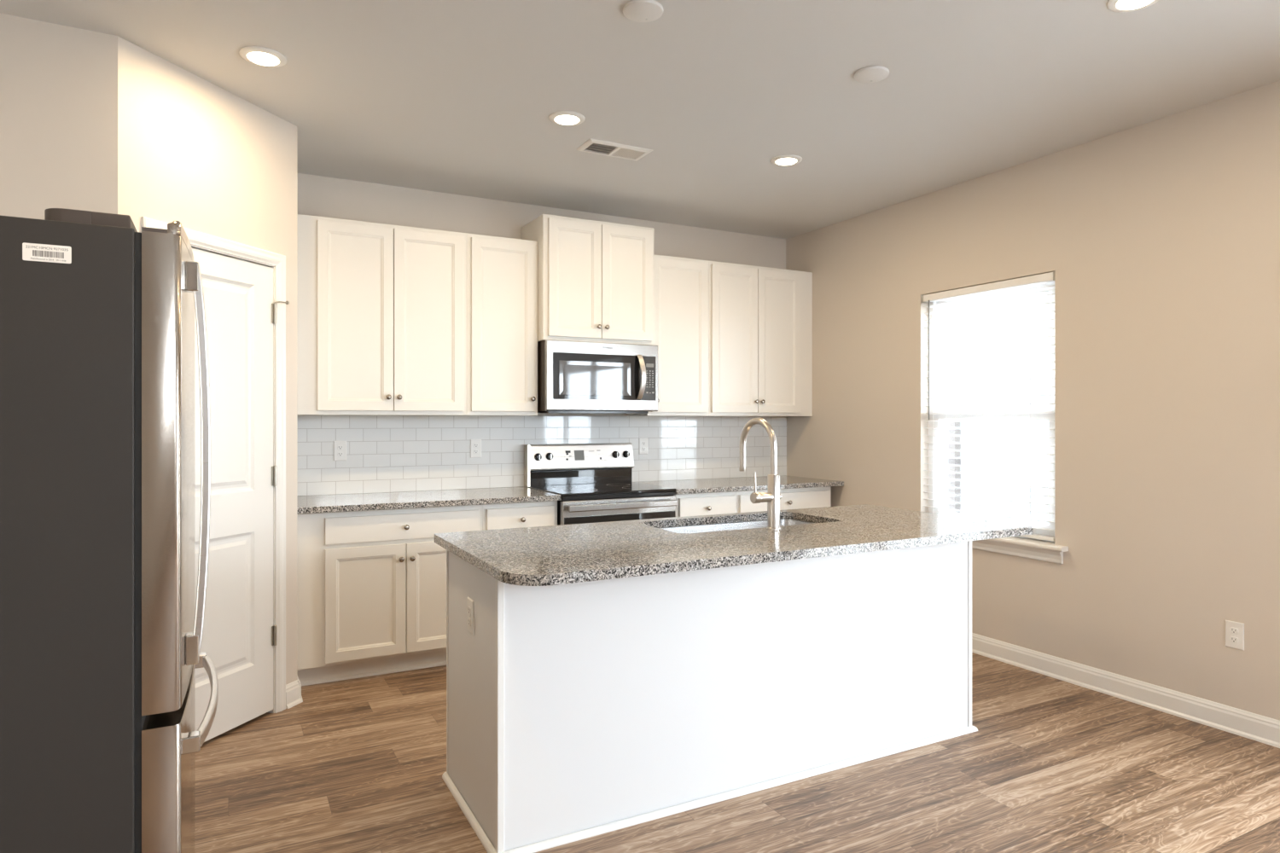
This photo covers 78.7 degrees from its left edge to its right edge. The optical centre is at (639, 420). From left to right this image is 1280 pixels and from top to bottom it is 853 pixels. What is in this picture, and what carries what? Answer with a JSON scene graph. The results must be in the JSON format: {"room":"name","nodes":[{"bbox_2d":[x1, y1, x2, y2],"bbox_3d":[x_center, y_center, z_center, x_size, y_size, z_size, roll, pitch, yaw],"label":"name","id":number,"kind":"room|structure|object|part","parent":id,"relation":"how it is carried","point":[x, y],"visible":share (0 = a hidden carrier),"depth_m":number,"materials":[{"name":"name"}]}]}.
{"room":"kitchen","nodes":[
{"label":"kitchen","id":0,"kind":"room"},
{"bbox_2d":[0,13,117,219],"bbox_3d":[-2.163,-0.027,2.765,0.536,2.745,0.100,0,0,-28],"label":"wall","id":1,"kind":"structure","parent":0,"point":[59,83],"depth_m":2.76,"materials":[{"name":"beige paint"}]},
{"bbox_2d":[117,35,297,685],"bbox_3d":[-1.816,-0.027,3.300,0.100,2.745,0.918,0,0,17],"label":"wall","id":2,"kind":"structure","parent":0,"point":[193,152],"depth_m":3.26,"materials":[{"name":"beige paint"}]},
{"bbox_2d":[140,216,289,742],"bbox_3d":[-1.784,0.291,3.293,0.164,2.109,0.736,0,0,17],"label":"door","id":3,"kind":"structure","parent":2,"relation":"in","point":[244,635],"depth_m":3.42,"materials":[{"name":"white paint"}]},
{"bbox_3d":[-1.788,0.316,3.294,0.035,2.023,0.610,0,0,17],"label":"panel","id":4,"kind":"part","parent":3,"relation":"part of","materials":[{"name":"white paint"}]},
{"bbox_2d":[285,679,302,709],"bbox_3d":[-1.633,1.292,3.682,0.024,0.106,0.097,0,0,17],"label":"baseboard","id":5,"kind":"structure","parent":2,"relation":"attached to","point":[293,689],"depth_m":3.68,"materials":[{"name":"white paint"}]},
{"bbox_2d":[297,173,785,488],"bbox_3d":[-0.980,-0.027,5.001,4.960,2.745,0.120,0,0,-28],"label":"wall","id":6,"kind":"structure","parent":0,"point":[317,195],"depth_m":4.92,"materials":[{"name":"beige paint"}]},
{"bbox_2d":[297,214,466,415],"bbox_3d":[-1.490,-0.560,4.460,0.942,1.066,0.356,0,0,-28],"label":"upper cabinet","id":7,"kind":"object","parent":6,"relation":"attached to","point":[382,307],"visible":0.99,"depth_m":4.33,"materials":[{"name":"white paint"}]},
{"bbox_3d":[-1.554,-0.560,4.272,0.392,1.019,0.018,0,0,-28],"label":"door","id":8,"kind":"part","parent":7,"relation":"part of","materials":[{"name":"white paint"}]},
{"bbox_3d":[-1.393,-0.127,4.328,0.029,0.029,0.032,0,0,-28],"label":"knob","id":9,"kind":"part","parent":7,"relation":"part of","materials":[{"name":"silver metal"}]},
{"bbox_3d":[-1.203,-0.560,4.458,0.390,1.019,0.018,0,0,-28],"label":"door","id":10,"kind":"part","parent":7,"relation":"part of","materials":[{"name":"white paint"}]},
{"bbox_2d":[466,232,537,415],"bbox_3d":[-0.879,-0.560,4.784,0.440,1.066,0.356,0,0,-28],"label":"upper cabinet","id":11,"kind":"object","parent":6,"relation":"attached to","point":[502,272],"visible":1,"depth_m":4.65,"materials":[{"name":"white paint"}]},
{"bbox_2d":[297,415,786,495],"bbox_3d":[-0.426,0.202,5.221,3.534,0.457,0.009,0,0,-28],"label":"tile backsplash","id":12,"kind":"structure","parent":6,"relation":"attached to","point":[385,453],"depth_m":4.93,"materials":[{"name":"white tile"}]},
{"bbox_2d":[333,441,346,460],"bbox_3d":[-1.734,0.179,4.517,0.070,0.115,0.008,0,0,-28],"label":"power outlet","id":13,"kind":"object","parent":12,"relation":"attached to","point":[340,447],"visible":1,"depth_m":4.52,"materials":[{"name":"white plastic"}]},
{"bbox_2d":[337,452,343,456],"bbox_3d":[-1.732,0.199,4.515,0.031,0.025,0.003,0,0,-28],"label":"receptacle","id":14,"kind":"object","parent":13,"relation":"attached to","point":[339,454],"depth_m":4.51,"materials":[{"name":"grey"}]},
{"bbox_2d":[337,445,343,449],"bbox_3d":[-1.732,0.160,4.515,0.031,0.025,0.003,0,0,-28],"label":"receptacle","id":15,"kind":"object","parent":13,"relation":"attached to","point":[339,447],"depth_m":4.51,"materials":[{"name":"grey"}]},
{"bbox_2d":[470,439,481,458],"bbox_3d":[-1.028,0.179,4.891,0.070,0.115,0.008,0,0,-28],"label":"power outlet","id":16,"kind":"object","parent":12,"relation":"attached to","point":[475,445],"visible":1,"depth_m":4.89,"materials":[{"name":"white plastic"}]},
{"bbox_2d":[639,437,647,454],"bbox_3d":[0.025,0.183,5.449,0.070,0.115,0.008,0,0,-28],"label":"power outlet","id":17,"kind":"object","parent":12,"relation":"attached to","point":[642,441],"visible":1,"depth_m":5.45,"materials":[{"name":"white plastic"}]},
{"bbox_2d":[521,214,653,345],"bbox_3d":[-0.326,-0.861,5.026,0.762,0.757,0.446,0,0,-28],"label":"upper cabinet","id":18,"kind":"object","parent":6,"relation":"attached to","point":[596,278],"visible":0.98,"depth_m":4.84,"materials":[{"name":"white paint"}]},
{"bbox_3d":[-0.397,-0.862,4.783,0.348,0.710,0.018,0,0,-28],"label":"door","id":19,"kind":"part","parent":18,"relation":"part of","materials":[{"name":"white paint"}]},
{"bbox_2d":[537,339,657,413],"bbox_3d":[-0.304,-0.262,5.008,0.764,0.440,0.479,0,0,-28],"label":"microwave","id":20,"kind":"object","parent":18,"relation":"attached to","point":[574,377],"visible":1,"depth_m":4.83,"materials":[{"name":"silver metal"}]},
{"bbox_3d":[-0.263,-0.266,4.825,0.585,0.282,0.003,0,0,-28],"label":"door glass","id":21,"kind":"part","parent":20,"relation":"part of","materials":[{"name":"black glass"}]},
{"bbox_3d":[0.010,-0.272,4.933,0.043,0.281,0.053,0,0,-28],"label":"handle","id":22,"kind":"part","parent":20,"relation":"part of","materials":[{"name":"silver metal"}]},
{"bbox_3d":[0.049,-0.266,4.989,0.116,0.282,0.003,0,0,-28],"label":"control panel","id":23,"kind":"part","parent":20,"relation":"part of","materials":[{"name":"grey"}]},
{"bbox_3d":[-0.082,-0.862,4.950,0.356,0.710,0.018,0,0,-28],"label":"door","id":24,"kind":"part","parent":18,"relation":"part of","materials":[{"name":"white paint"}]},
{"bbox_2d":[626,254,708,416],"bbox_3d":[0.201,-0.560,5.357,0.478,1.066,0.356,0,0,-28],"label":"upper cabinet","id":25,"kind":"object","parent":6,"relation":"attached to","point":[680,284],"visible":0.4,"depth_m":5.24,"materials":[{"name":"white paint"}]},
{"bbox_3d":[0.268,-0.560,5.238,0.432,1.019,0.018,0,0,-28],"label":"door","id":26,"kind":"part","parent":25,"relation":"part of","materials":[{"name":"white paint"}]},
{"bbox_2d":[708,261,812,416],"bbox_3d":[0.814,-0.560,5.682,0.910,1.066,0.356,0,0,-28],"label":"upper cabinet","id":27,"kind":"object","parent":6,"relation":"attached to","point":[760,318],"visible":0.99,"depth_m":5.54,"materials":[{"name":"white paint"}]},
{"bbox_3d":[0.662,-0.560,5.447,0.384,1.019,0.018,0,0,-28],"label":"door","id":28,"kind":"part","parent":27,"relation":"part of","materials":[{"name":"white paint"}]},
{"bbox_3d":[1.003,-0.560,5.628,0.378,1.019,0.018,0,0,-28],"label":"door","id":29,"kind":"part","parent":27,"relation":"part of","materials":[{"name":"white paint"}]},
{"bbox_2d":[0,0,1279,239],"bbox_3d":[1.062,-1.450,1.149,4.960,0.100,8.840,0,0,-28],"label":"ceiling","id":30,"kind":"structure","parent":0,"point":[449,96],"depth_m":3.26,"materials":[{"name":"white paint"}]},
{"bbox_2d":[238,46,286,67],"bbox_3d":[-1.450,-1.390,3.006,0.166,0.019,0.166,0,0,-28],"label":"recessed light","id":31,"kind":"object","parent":30,"relation":"in","point":[262,56],"visible":1,"depth_m":2.98,"materials":[{"name":"white paint"}]},
{"bbox_2d":[548,110,585,126],"bbox_3d":[-0.338,-1.390,3.619,0.166,0.019,0.166,0,0,-28],"label":"recessed light","id":32,"kind":"object","parent":30,"relation":"in","point":[561,118],"visible":1,"depth_m":3.59,"materials":[{"name":"white plastic"}]},
{"bbox_2d":[576,138,652,161],"bbox_3d":[-0.131,-1.395,4.044,0.355,0.010,0.182,0,0,-28],"label":"ceiling vent","id":33,"kind":"object","parent":30,"relation":"in","point":[594,146],"visible":1,"depth_m":4.03,"materials":[{"name":"white metal"}]},
{"bbox_2d":[622,0,663,22],"bbox_3d":[0.011,-1.392,2.662,0.138,0.014,0.138,0,0,-28],"label":"cover plate","id":34,"kind":"object","parent":30,"relation":"attached to","point":[635,10],"visible":1,"depth_m":2.65,"materials":[{"name":"white paint"}]},
{"bbox_2d":[770,154,802,165],"bbox_3d":[0.787,-1.390,4.200,0.166,0.019,0.166,0,0,-28],"label":"recessed light","id":35,"kind":"object","parent":30,"relation":"in","point":[785,160],"visible":1,"depth_m":4.17,"materials":[{"name":"white plastic"}]},
{"bbox_2d":[853,65,889,82],"bbox_3d":[0.935,-1.392,3.155,0.138,0.014,0.138,0,0,-28],"label":"cover plate","id":36,"kind":"object","parent":30,"relation":"attached to","point":[874,73],"visible":1,"depth_m":3.14,"materials":[{"name":"white paint"}]},
{"bbox_2d":[1106,0,1158,12],"bbox_3d":[1.644,-1.390,2.589,0.166,0.019,0.166,0,0,-28],"label":"recessed light","id":37,"kind":"object","parent":30,"relation":"in","point":[1121,6],"visible":1,"depth_m":2.61,"materials":[{"name":"white plastic"}]},
{"bbox_2d":[195,652,1279,852],"bbox_3d":[1.062,1.385,1.149,4.960,0.080,8.840,0,0,-28],"label":"floor","id":38,"kind":"structure","parent":0,"point":[1050,765],"depth_m":2.83,"materials":[{"name":"brown wood"}]},
{"bbox_2d":[0,208,218,852],"bbox_3d":[-1.447,0.450,1.832,0.806,1.790,0.761,0,0,-28],"label":"refrigerator","id":39,"kind":"object","parent":38,"relation":"on","point":[101,623],"visible":1,"depth_m":1.59,"materials":[{"name":"grey metal"}]},
{"bbox_3d":[-1.176,0.953,1.976,0.082,0.615,0.760,0,0,-28],"label":"freezer drawer","id":40,"kind":"part","parent":39,"relation":"part of","materials":[{"name":"silver metal"}]},
{"bbox_3d":[-1.176,0.111,1.976,0.082,1.008,0.760,0,0,-28],"label":"door","id":41,"kind":"part","parent":39,"relation":"part of","materials":[{"name":"silver metal"}]},
{"bbox_3d":[-0.983,0.705,1.705,0.040,0.036,0.036,0,0,-28],"label":"handle mount","id":42,"kind":"part","parent":39,"relation":"part of","materials":[{"name":"silver metal"}]},
{"bbox_3d":[-1.004,-0.320,1.751,0.026,0.066,0.034,0,0,-28],"label":"handle mount","id":43,"kind":"part","parent":39,"relation":"part of","materials":[{"name":"silver metal"}]},
{"bbox_3d":[-1.004,0.512,1.751,0.026,0.066,0.034,0,0,-28],"label":"handle mount","id":44,"kind":"part","parent":39,"relation":"part of","materials":[{"name":"silver metal"}]},
{"bbox_3d":[-1.292,0.705,2.288,0.040,0.036,0.036,0,0,-28],"label":"handle mount","id":45,"kind":"part","parent":39,"relation":"part of","materials":[{"name":"silver metal"}]},
{"bbox_3d":[-0.990,0.092,1.758,0.041,0.883,0.030,0,0,-28],"label":"handle","id":46,"kind":"part","parent":39,"relation":"part of","materials":[{"name":"silver metal"}]},
{"bbox_3d":[-1.113,0.705,2.010,0.049,0.030,0.684,0,0,-28],"label":"handle","id":47,"kind":"part","parent":39,"relation":"part of","materials":[{"name":"silver metal"}]},
{"bbox_2d":[297,504,482,686],"bbox_3d":[-1.419,0.904,4.337,0.951,0.882,0.640,0,0,-28],"label":"base cabinet","id":48,"kind":"object","parent":38,"relation":"on","point":[372,584],"visible":0.91,"depth_m":4.04,"materials":[{"name":"white paint"}]},
{"bbox_3d":[-1.412,0.940,4.024,0.396,0.575,0.018,0,0,-28],"label":"door","id":49,"kind":"part","parent":48,"relation":"part of","materials":[{"name":"white paint"}]},
{"bbox_3d":[-1.322,1.336,4.154,0.951,0.018,0.014,0,0,-28],"label":"shoe moulding","id":50,"kind":"part","parent":48,"relation":"part of","materials":[{"name":"white paint"}]},
{"bbox_3d":[-1.248,0.729,4.083,0.029,0.029,0.032,0,0,-28],"label":"knob","id":51,"kind":"part","parent":48,"relation":"part of","materials":[{"name":"silver metal"}]},
{"bbox_3d":[-1.237,0.562,4.117,0.790,0.134,0.018,0,0,-28],"label":"drawer","id":52,"kind":"part","parent":48,"relation":"part of","materials":[{"name":"white paint"}]},
{"bbox_3d":[-1.225,0.563,4.095,0.029,0.029,0.032,0,0,-28],"label":"knob","id":53,"kind":"part","parent":48,"relation":"part of","materials":[{"name":"silver metal"}]},
{"bbox_3d":[-1.198,0.729,4.109,0.029,0.029,0.032,0,0,-28],"label":"knob","id":54,"kind":"part","parent":48,"relation":"part of","materials":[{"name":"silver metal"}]},
{"bbox_3d":[-1.060,0.940,4.211,0.390,0.575,0.018,0,0,-28],"label":"door","id":55,"kind":"part","parent":48,"relation":"part of","materials":[{"name":"white paint"}]},
{"bbox_2d":[297,486,560,514],"bbox_3d":[-1.221,0.447,4.439,1.398,0.032,0.644,0,0,-28],"label":"countertop","id":56,"kind":"structure","parent":48,"relation":"on","point":[381,501],"depth_m":4.28,"materials":[{"name":"stone"}]},
{"bbox_2d":[482,500,557,530],"bbox_3d":[-0.802,0.904,4.664,0.444,0.882,0.640,0,0,-28],"label":"base cabinet","id":57,"kind":"object","parent":38,"relation":"on","point":[532,514],"visible":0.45,"depth_m":4.40,"materials":[{"name":"white paint"}]},
{"bbox_2d":[523,442,677,525],"bbox_3d":[-0.248,0.752,4.915,0.766,1.186,0.693,0,0,-28],"label":"range","id":58,"kind":"object","parent":38,"relation":"on","point":[593,482],"visible":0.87,"depth_m":5.01,"materials":[{"name":"silver metal"}]},
{"bbox_3d":[-0.652,0.239,5.019,0.048,0.048,0.027,0,0,-28],"label":"knob","id":59,"kind":"part","parent":58,"relation":"part of","materials":[{"name":"black plastic"}]},
{"bbox_3d":[-0.582,0.237,5.056,0.048,0.048,0.027,0,0,-28],"label":"knob","id":60,"kind":"part","parent":58,"relation":"part of","materials":[{"name":"black plastic"}]},
{"bbox_3d":[-0.387,0.380,5.186,0.734,0.089,0.008,0,0,-28],"label":"panel","id":61,"kind":"part","parent":58,"relation":"part of","materials":[{"name":"black glass"}]},
{"bbox_3d":[-0.386,0.243,5.197,0.746,0.168,0.066,0,0,-28],"label":"control panel","id":62,"kind":"part","parent":58,"relation":"part of","materials":[{"name":"silver metal"}]},
{"bbox_3d":[-0.374,0.234,5.185,0.260,0.070,0.017,0,0,-28],"label":"display panel","id":63,"kind":"part","parent":58,"relation":"part of","materials":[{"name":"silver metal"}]},
{"bbox_2d":[528,482,675,497],"bbox_3d":[-0.245,0.434,4.913,0.762,0.018,0.573,0,0,-28],"label":"cooktop","id":64,"kind":"object","parent":58,"relation":"in","point":[564,489],"depth_m":4.80,"materials":[{"name":"grey glass"}]},
{"bbox_3d":[-0.160,0.235,5.281,0.048,0.048,0.027,0,0,-28],"label":"knob","id":65,"kind":"part","parent":58,"relation":"part of","materials":[{"name":"black plastic"}]},
{"bbox_3d":[-0.117,0.807,4.673,0.758,0.677,0.036,0,0,-28],"label":"oven door","id":66,"kind":"part","parent":58,"relation":"part of","materials":[{"name":"silver metal"}]},
{"bbox_3d":[-0.116,0.454,4.671,0.762,0.022,0.032,0,0,-28],"label":"trim","id":67,"kind":"part","parent":58,"relation":"part of","materials":[{"name":"metal"}]},
{"bbox_3d":[-0.088,0.508,4.617,0.718,0.038,0.017,0,0,-28],"label":"handle","id":68,"kind":"part","parent":58,"relation":"part of","materials":[{"name":"silver metal"}]},
{"bbox_3d":[-0.089,0.234,5.318,0.048,0.048,0.027,0,0,-28],"label":"knob","id":69,"kind":"part","parent":58,"relation":"part of","materials":[{"name":"black plastic"}]},
{"bbox_2d":[674,491,736,517],"bbox_3d":[0.292,0.904,5.244,0.484,0.882,0.640,0,0,-28],"label":"base cabinet","id":70,"kind":"object","parent":38,"relation":"on","point":[696,504],"visible":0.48,"depth_m":4.99,"materials":[{"name":"white paint"}]},
{"bbox_2d":[442,541,977,852],"bbox_3d":[0.359,0.904,3.156,2.156,0.882,0.644,0,0,-28],"label":"kitchen island","id":71,"kind":"object","parent":38,"relation":"on","point":[576,712],"visible":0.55,"depth_m":2.75,"materials":[{"name":"white paint"}]},
{"bbox_3d":[-0.720,0.904,2.940,0.015,0.882,0.014,0,0,-28],"label":"corner trim","id":72,"kind":"part","parent":71,"relation":"part of","materials":[{"name":"white paint"}]},
{"bbox_2d":[467,597,474,635],"bbox_3d":[-0.578,0.667,2.656,0.008,0.115,0.070,0,0,-28],"label":"power outlet","id":73,"kind":"object","parent":71,"relation":"attached to","point":[470,602],"visible":1,"depth_m":2.64,"materials":[{"name":"white plastic"}]},
{"bbox_2d":[467,617,471,626],"bbox_3d":[-0.580,0.687,2.655,0.003,0.025,0.031,0,0,-28],"label":"receptacle","id":74,"kind":"object","parent":73,"relation":"attached to","point":[468,619],"depth_m":2.65,"materials":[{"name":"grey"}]},
{"bbox_2d":[467,605,471,614],"bbox_3d":[-0.580,0.648,2.655,0.003,0.025,0.031,0,0,-28],"label":"receptacle","id":75,"kind":"object","parent":73,"relation":"attached to","point":[468,607],"depth_m":2.65,"materials":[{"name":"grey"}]},
{"bbox_3d":[-0.576,0.904,2.676,0.012,0.882,0.611,0,0,-28],"label":"panel","id":76,"kind":"part","parent":71,"relation":"part of","materials":[{"name":"white paint"}]},
{"bbox_3d":[-0.431,0.904,2.404,0.023,0.882,0.023,0,0,-28],"label":"corner trim","id":77,"kind":"part","parent":71,"relation":"part of","materials":[{"name":"white paint"}]},
{"bbox_3d":[0.359,1.335,3.156,2.156,0.020,0.644,0,0,-28],"label":"shoe moulding","id":78,"kind":"part","parent":71,"relation":"part of","materials":[{"name":"white paint"}]},
{"bbox_2d":[434,504,1033,586],"bbox_3d":[0.405,0.447,3.058,2.192,0.032,0.940,0,0,-28],"label":"island countertop","id":79,"kind":"structure","parent":71,"relation":"on","point":[547,555],"depth_m":2.79,"materials":[{"name":"stone"}]},
{"bbox_2d":[659,518,815,533],"bbox_3d":[0.428,0.563,3.311,0.866,0.199,0.436,0,0,-28],"label":"sink","id":80,"kind":"object","parent":79,"relation":"in","point":[756,524],"visible":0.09,"depth_m":3.52,"materials":[{"name":"silver metal"}]},
{"bbox_2d":[738,418,781,529],"bbox_3d":[0.454,0.211,3.167,0.133,0.440,0.252,0,0,-28],"label":"faucet","id":81,"kind":"object","parent":79,"relation":"on","point":[772,497],"visible":1,"depth_m":3.08,"materials":[{"name":"grey metal"}]},
{"bbox_3d":[0.450,0.248,3.054,0.009,0.085,0.009,0,0,17],"label":"handle","id":82,"kind":"part","parent":81,"relation":"part of","materials":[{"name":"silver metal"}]},
{"bbox_3d":[0.481,0.108,3.189,0.027,0.236,0.237,0,0,-28],"label":"spout","id":83,"kind":"part","parent":81,"relation":"part of","materials":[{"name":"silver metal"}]},
{"bbox_3d":[1.425,0.904,3.388,0.023,0.882,0.023,0,0,-28],"label":"corner trim","id":84,"kind":"part","parent":71,"relation":"part of","materials":[{"name":"white paint"}]},
{"bbox_2d":[736,486,830,512],"bbox_3d":[0.861,0.904,5.546,0.805,0.882,0.640,0,0,-28],"label":"base cabinet","id":85,"kind":"object","parent":38,"relation":"on","point":[795,498],"visible":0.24,"depth_m":5.32,"materials":[{"name":"white paint"}]},
{"bbox_2d":[634,476,843,494],"bbox_3d":[0.680,0.447,5.448,1.364,0.032,0.644,0,0,-28],"label":"countertop","id":86,"kind":"structure","parent":85,"relation":"on","point":[706,485],"depth_m":5.31,"materials":[{"name":"stone"}]},
{"bbox_2d":[785,80,1279,721],"bbox_3d":[3.200,-0.027,2.283,0.120,2.745,8.600,0,0,-28],"label":"wall","id":87,"kind":"structure","parent":0,"point":[1160,239],"depth_m":3.79,"materials":[{"name":"beige paint"}]},
{"bbox_2d":[928,281,1068,564],"bbox_3d":[1.989,-0.018,4.499,0.173,1.530,1.041,0,0,-28],"label":"window","id":88,"kind":"structure","parent":87,"relation":"in","point":[1044,550],"depth_m":4.48,"materials":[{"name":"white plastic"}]},
{"bbox_2d":[921,271,1054,541],"bbox_3d":[1.986,-0.071,4.497,0.070,1.420,0.887,0,0,-28],"label":"window blind","id":89,"kind":"object","parent":88,"relation":"attached to","point":[1046,277],"visible":0.82,"depth_m":4.45,"materials":[{"name":"white plastic"}]},
{"bbox_3d":[1.992,-0.056,4.500,0.053,1.362,0.002,0,0,-28],"label":"ladder cord","id":90,"kind":"part","parent":89,"relation":"part of","materials":[{"name":"white fabric"}]},
{"bbox_3d":[2.133,-0.056,4.234,0.053,1.362,0.002,0,0,-28],"label":"ladder cord","id":91,"kind":"part","parent":89,"relation":"part of","materials":[{"name":"white fabric"}]},
{"bbox_3d":[1.992,0.630,4.500,0.046,0.018,0.871,0,0,-28],"label":"rail","id":92,"kind":"part","parent":89,"relation":"part of","materials":[{"name":"white"}]},
{"bbox_3d":[2.034,0.281,4.522,0.022,0.668,0.815,0,0,-28],"label":"sash","id":93,"kind":"part","parent":88,"relation":"part of","materials":[{"name":"white glass"}]},
{"bbox_3d":[2.055,-0.371,4.534,0.022,0.743,0.815,0,0,-28],"label":"sash","id":94,"kind":"part","parent":88,"relation":"part of","materials":[{"name":"white glass"}]},
{"bbox_3d":[1.967,0.665,4.487,0.122,0.025,1.041,0,0,-28],"label":"sill","id":95,"kind":"part","parent":88,"relation":"part of","materials":[{"name":"white paint"}]},
{"bbox_2d":[971,633,1279,748],"bbox_3d":[1.998,1.292,4.396,0.024,0.106,3.540,0,0,-28],"label":"baseboard","id":96,"kind":"structure","parent":87,"relation":"attached to","point":[1264,730],"depth_m":3.70,"materials":[{"name":"white paint"}]},
{"bbox_2d":[1225,620,1244,651],"bbox_3d":[2.556,0.926,3.359,0.008,0.115,0.070,0,0,-28],"label":"power outlet","id":97,"kind":"object","parent":87,"relation":"attached to","point":[1234,631],"visible":1,"depth_m":3.35,"materials":[{"name":"white plastic"}]},
{"bbox_2d":[1229,636,1238,643],"bbox_3d":[2.554,0.946,3.358,0.003,0.025,0.031,0,0,-28],"label":"receptacle","id":98,"kind":"object","parent":97,"relation":"attached to","point":[1232,639],"depth_m":3.36,"materials":[{"name":"grey plastic"}]},
{"bbox_2d":[1229,627,1238,634],"bbox_3d":[2.554,0.907,3.358,0.003,0.025,0.031,0,0,-28],"label":"receptacle","id":99,"kind":"object","parent":97,"relation":"attached to","point":[1232,630],"depth_m":3.36,"materials":[{"name":"grey plastic"}]},
{"label":"outside","id":100,"kind":"structure","parent":0,"visible":0},
{"bbox_3d":[2.304,1.595,3.845,60.000,0.200,65.000,0,0,-28],"label":"ground","id":101,"kind":"structure","parent":100,"visible":0},
{"bbox_2d":[948,419,960,513],"bbox_3d":[3.091,0.740,7.675,0.080,1.510,0.080,0,0,-28],"label":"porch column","id":102,"kind":"structure","parent":101,"relation":"on","point":[951,424],"depth_m":7.65,"materials":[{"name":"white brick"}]},
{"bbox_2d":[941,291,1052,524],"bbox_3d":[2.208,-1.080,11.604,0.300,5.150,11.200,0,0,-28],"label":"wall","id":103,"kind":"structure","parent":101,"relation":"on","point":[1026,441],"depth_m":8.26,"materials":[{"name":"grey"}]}
]}

